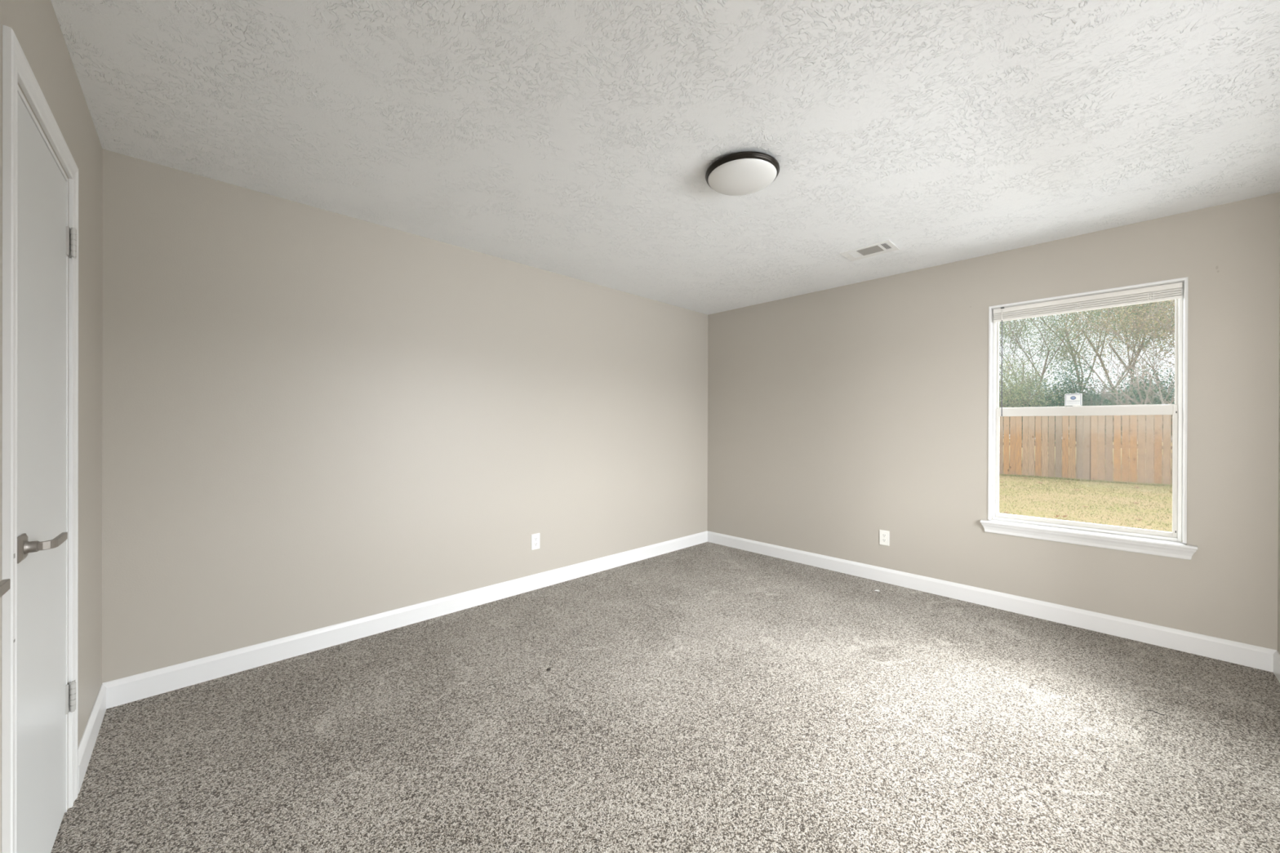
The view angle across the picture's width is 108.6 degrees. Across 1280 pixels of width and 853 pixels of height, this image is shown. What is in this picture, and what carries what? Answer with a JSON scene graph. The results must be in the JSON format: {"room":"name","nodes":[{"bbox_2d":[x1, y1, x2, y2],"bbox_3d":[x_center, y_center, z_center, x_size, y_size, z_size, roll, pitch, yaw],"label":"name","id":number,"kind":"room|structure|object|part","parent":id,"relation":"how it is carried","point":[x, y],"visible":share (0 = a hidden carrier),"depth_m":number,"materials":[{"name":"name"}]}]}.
{"room":"empty bedroom","nodes":[
{"label":"empty bedroom","id":0,"kind":"room"},
{"bbox_2d":[0,0,102,852],"bbox_3d":[-1.136,0.018,0.645,0.140,2.440,3.630,0,0,-44],"label":"wall","id":1,"kind":"structure","parent":0,"point":[35,24],"depth_m":1.67,"materials":[{"name":"beige paint"}]},
{"bbox_2d":[0,578,10,597],"bbox_3d":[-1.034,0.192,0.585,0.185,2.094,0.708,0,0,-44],"label":"door handle","id":2,"kind":"object","parent":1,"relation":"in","point":[5,584],"depth_m":0.82,"materials":[{"name":"metal"}]},
{"bbox_2d":[1,24,78,852],"bbox_3d":[-1.651,0.188,1.228,0.185,2.094,0.755,0,0,-44],"label":"door","id":3,"kind":"structure","parent":1,"relation":"in","point":[40,708],"depth_m":1.21,"materials":[{"name":"white paint"}]},
{"bbox_3d":[-1.456,0.286,1.084,0.008,0.060,0.060,0,0,-44],"label":"handle","id":4,"kind":"part","parent":3,"relation":"part of","materials":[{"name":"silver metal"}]},
{"bbox_3d":[-1.638,0.223,1.241,0.035,2.001,0.594,0,0,-44],"label":"panel","id":5,"kind":"part","parent":3,"relation":"part of","materials":[{"name":"white paint"}]},
{"bbox_3d":[-1.464,0.286,1.156,0.024,0.020,0.130,0,0,-35],"label":"lever","id":6,"kind":"part","parent":3,"relation":"part of","materials":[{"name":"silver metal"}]},
{"bbox_2d":[77,684,106,794],"bbox_3d":[-2.111,1.177,1.770,0.014,0.113,0.635,0,0,-44],"label":"baseboard","id":7,"kind":"structure","parent":1,"relation":"attached to","point":[88,740],"depth_m":1.73,"materials":[{"name":"white paint"}]},
{"bbox_2d":[102,149,707,683],"bbox_3d":[-0.855,0.014,3.529,4.540,2.440,0.140,0,0,-44],"label":"wall","id":8,"kind":"structure","parent":0,"point":[313,418],"depth_m":2.61,"materials":[{"name":"beige paint"}]},
{"bbox_2d":[102,530,707,709],"bbox_3d":[-0.805,1.178,3.475,4.258,0.113,0.014,0,0,-44],"label":"baseboard","id":9,"kind":"structure","parent":8,"relation":"attached to","point":[120,691],"depth_m":2.62,"materials":[{"name":"white paint"}]},
{"bbox_2d":[531,533,539,550],"bbox_3d":[-0.792,0.874,3.491,0.072,0.118,0.007,0,0,-44],"label":"wall outlet","id":10,"kind":"object","parent":8,"relation":"attached to","point":[535,537],"visible":1,"depth_m":3.48,"materials":[{"name":"white plastic"}]},
{"bbox_2d":[50,0,1279,315],"bbox_3d":[-0.732,-1.260,0.660,8.340,0.120,4.440,0,0,-44],"label":"ceiling","id":11,"kind":"structure","parent":0,"point":[580,140],"depth_m":1.78,"materials":[{"name":"white paint"}]},
{"bbox_2d":[705,151,779,195],"bbox_3d":[0.476,-1.163,2.149,0.339,0.071,0.339,0,0,-44],"label":"ceiling light","id":12,"kind":"object","parent":11,"relation":"attached to","point":[745,172],"visible":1,"depth_m":2.08,"materials":[{"name":"white glass"}]},
{"bbox_2d":[840,240,899,261],"bbox_3d":[1.560,-1.192,3.126,0.207,0.009,0.312,0,0,-44],"label":"ceiling vent","id":13,"kind":"object","parent":11,"relation":"in","point":[884,246],"visible":1,"depth_m":3.12,"materials":[{"name":"white metal"}]},
{"bbox_2d":[50,542,1279,852],"bbox_3d":[-0.741,1.315,0.664,8.340,0.150,4.440,0,0,-44],"label":"floor","id":14,"kind":"structure","parent":0,"point":[707,697],"depth_m":1.83,"materials":[{"name":"carpet"}]},
{"bbox_2d":[706,191,1279,650],"bbox_3d":[2.037,0.024,3.693,0.140,2.440,3.630,0,0,-44],"label":"wall","id":15,"kind":"structure","parent":0,"point":[837,417],"depth_m":3.27,"materials":[{"name":"beige paint"}]},
{"bbox_2d":[879,529,888,546],"bbox_3d":[1.952,0.890,3.674,0.007,0.118,0.072,0,0,-44],"label":"wall outlet","id":16,"kind":"object","parent":15,"relation":"attached to","point":[883,535],"visible":1,"depth_m":3.67,"materials":[{"name":"white plastic"}]},
{"bbox_2d":[707,531,1276,672],"bbox_3d":[1.982,1.187,3.637,0.014,0.113,3.613,0,0,-44],"label":"baseboard","id":17,"kind":"structure","parent":15,"relation":"attached to","point":[1232,651],"depth_m":2.99,"materials":[{"name":"white paint"}]},
{"bbox_2d":[980,276,1197,559],"bbox_3d":[2.763,-0.048,2.905,0.180,1.564,0.963,0,0,-44],"label":"window","id":18,"kind":"structure","parent":15,"relation":"in","point":[1159,543],"depth_m":2.79,"materials":[{"name":"white paint"}]},
{"bbox_2d":[1064,393,1082,405],"bbox_3d":[2.798,-0.174,2.968,0.001,0.077,0.082,0,0,-44],"label":"window sticker","id":19,"kind":"object","parent":18,"relation":"attached to","point":[1070,399],"visible":1,"depth_m":2.97,"materials":[{"name":"white paper"}]},
{"bbox_3d":[2.794,0.255,2.937,0.024,0.760,0.832,0,0,-44],"label":"sash","id":20,"kind":"part","parent":18,"relation":"part of","materials":[{"name":"white"}]},
{"bbox_3d":[2.815,-0.439,2.954,0.023,0.684,0.832,0,0,-44],"label":"sash","id":21,"kind":"part","parent":18,"relation":"part of","materials":[{"name":"white"}]},
{"bbox_2d":[992,282,1182,416],"bbox_3d":[2.762,-0.444,2.902,0.044,0.746,0.857,0,0,-44],"label":"mini blind","id":22,"kind":"object","parent":18,"relation":"attached to","point":[1171,291],"visible":1,"depth_m":2.85,"materials":[{"name":"white plastic"}]},
{"bbox_3d":[2.769,-0.734,2.908,0.025,0.015,0.851,0,0,-44],"label":"rail","id":23,"kind":"part","parent":22,"relation":"part of","materials":[{"name":"white plastic"}]},
{"bbox_3d":[2.739,0.663,2.886,0.122,0.018,0.963,0,0,-44],"label":"sill","id":24,"kind":"part","parent":18,"relation":"part of","materials":[{"name":"white paint"}]},
{"bbox_2d":[1277,258,1279,653],"bbox_3d":[1.756,0.028,0.810,4.540,2.440,0.140,0,0,-44],"label":"wall","id":25,"kind":"structure","parent":0,"point":[1278,545],"depth_m":2.33,"materials":[{"name":"beige paint"}]},
{"bbox_2d":[1273,650,1279,682],"bbox_3d":[1.694,1.191,0.863,4.243,0.113,0.014,0,0,-44],"label":"baseboard","id":26,"kind":"structure","parent":25,"relation":"attached to","point":[1276,655],"depth_m":2.29,"materials":[{"name":"white paint"}]},
{"label":"outside","id":27,"kind":"structure","parent":0,"visible":0},
{"bbox_2d":[991,438,1182,542],"bbox_3d":[27.752,1.531,27.448,69.855,0.046,85.000,0,0,-44],"label":"lawn","id":28,"kind":"structure","parent":27,"point":[1087,518],"depth_m":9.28,"materials":[{"name":"plant"}]},
{"bbox_2d":[999,321,1027,374],"bbox_3d":[14.382,-3.113,23.565,11.561,9.168,9.238,0,0,-44],"label":"leafy tree","id":29,"kind":"object","parent":28,"relation":"on","point":[1004,322],"visible":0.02,"depth_m":21.82,"materials":[{"name":"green plant"}]},
{"bbox_2d":[999,342,1092,431],"bbox_3d":[13.836,-0.845,17.632,7.262,4.728,5.089,0,0,-40],"label":"leafy tree","id":30,"kind":"object","parent":28,"relation":"on","point":[1010,395],"visible":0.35,"depth_m":16.03,"materials":[{"name":"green plant"}]},
{"bbox_2d":[1003,370,1102,463],"bbox_3d":[15.361,-0.361,17.509,4.472,3.757,4.655,0,0,43],"label":"evergreen shrub","id":31,"kind":"object","parent":28,"relation":"on","point":[1027,371],"visible":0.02,"depth_m":17.42,"materials":[{"name":"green plant"}]},
{"bbox_2d":[999,304,1167,430],"bbox_3d":[18.464,-4.497,21.491,10.365,12.034,9.111,0,0,-37],"label":"leafy tree","id":32,"kind":"object","parent":28,"relation":"on","point":[1011,324],"visible":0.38,"depth_m":20.35,"materials":[{"name":"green plant"}]},
{"bbox_2d":[999,414,1173,484],"bbox_3d":[11.744,0.732,13.779,0.153,2.136,21.466,0,0,-44],"label":"wooden fence","id":33,"kind":"object","parent":28,"relation":"on","point":[1090,446],"visible":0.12,"depth_m":12.81,"materials":[{"name":"brown wood"}]},
{"bbox_3d":[11.743,0.574,13.684,0.019,1.821,2.366,0,0,-44],"label":"picket panel","id":34,"kind":"part","parent":33,"relation":"part of","materials":[{"name":"brown wood"}]},
{"bbox_3d":[12.620,0.754,12.913,0.090,2.100,0.090,0,0,-44],"label":"fence post","id":35,"kind":"part","parent":33,"relation":"part of","materials":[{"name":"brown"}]},
{"bbox_3d":[13.403,0.546,12.001,0.038,0.085,2.400,0,0,-44],"label":"fence rail","id":36,"kind":"part","parent":33,"relation":"part of","materials":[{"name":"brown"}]},
{"bbox_3d":[13.401,1.186,12.002,0.038,0.085,2.400,0,0,-44],"label":"fence rail","id":37,"kind":"part","parent":33,"relation":"part of","materials":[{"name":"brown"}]},
{"bbox_3d":[13.392,0.583,11.968,0.020,1.820,2.375,0,0,-44],"label":"picket panel","id":38,"kind":"part","parent":33,"relation":"part of","materials":[{"name":"brown wood"}]},
{"bbox_3d":[13.405,-0.094,12.000,0.038,0.085,2.400,0,0,-44],"label":"fence rail","id":39,"kind":"part","parent":33,"relation":"part of","materials":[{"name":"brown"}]},
{"bbox_2d":[1003,301,1173,392],"bbox_3d":[21.108,-5.967,22.699,12.991,14.997,12.075,0,0,19],"label":"leafy tree","id":40,"kind":"object","parent":28,"relation":"on","point":[1096,313],"visible":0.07,"depth_m":22.35,"materials":[{"name":"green plant"}]},
{"bbox_2d":[1000,348,1182,452],"bbox_3d":[14.945,-0.605,15.575,5.530,4.250,4.764,0,0,-6],"label":"evergreen shrub","id":41,"kind":"object","parent":28,"relation":"on","point":[1075,387],"visible":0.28,"depth_m":15.35,"materials":[{"name":"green plant"}]},
{"bbox_2d":[1013,299,1175,466],"bbox_3d":[19.381,-4.382,17.515,9.028,11.840,10.234,0,0,31],"label":"leafy tree","id":42,"kind":"object","parent":28,"relation":"on","point":[1092,311],"visible":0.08,"depth_m":18.82,"materials":[{"name":"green plant"}]},
{"bbox_2d":[1034,299,1175,417],"bbox_3d":[17.123,-2.200,13.249,6.643,7.462,8.726,0,0,-37],"label":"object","id":43,"kind":"object","parent":28,"relation":"on","point":[1157,322],"visible":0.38,"depth_m":14.78,"materials":[{"name":"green plant"}]},
{"bbox_2d":[1059,378,1182,462],"bbox_3d":[17.052,-0.112,15.872,4.184,3.271,4.519,0,0,-33],"label":"evergreen shrub","id":44,"kind":"object","parent":28,"relation":"on","point":[1151,379],"visible":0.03,"depth_m":15.78,"materials":[{"name":"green plant"}]},
{"bbox_2d":[1062,342,1182,475],"bbox_3d":[14.719,-0.519,13.612,3.387,4.083,4.255,0,0,10],"label":"bush","id":45,"kind":"object","parent":28,"relation":"on","point":[1127,397],"visible":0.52,"depth_m":13.56,"materials":[{"name":"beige plant"}]},
{"bbox_2d":[1102,302,1174,367],"bbox_3d":[25.978,-5.487,15.130,10.845,14.119,13.804,0,0,6],"label":"leafy tree","id":46,"kind":"object","parent":28,"relation":"on","point":[1164,303],"visible":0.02,"depth_m":20.47,"materials":[{"name":"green plant"}]},
{"bbox_2d":[1125,369,1182,441],"bbox_3d":[19.137,-0.601,15.271,4.850,4.268,4.390,0,0,8],"label":"evergreen shrub","id":47,"kind":"object","parent":28,"relation":"on","point":[1172,370],"visible":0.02,"depth_m":15.21,"materials":[{"name":"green plant"}]}
]}

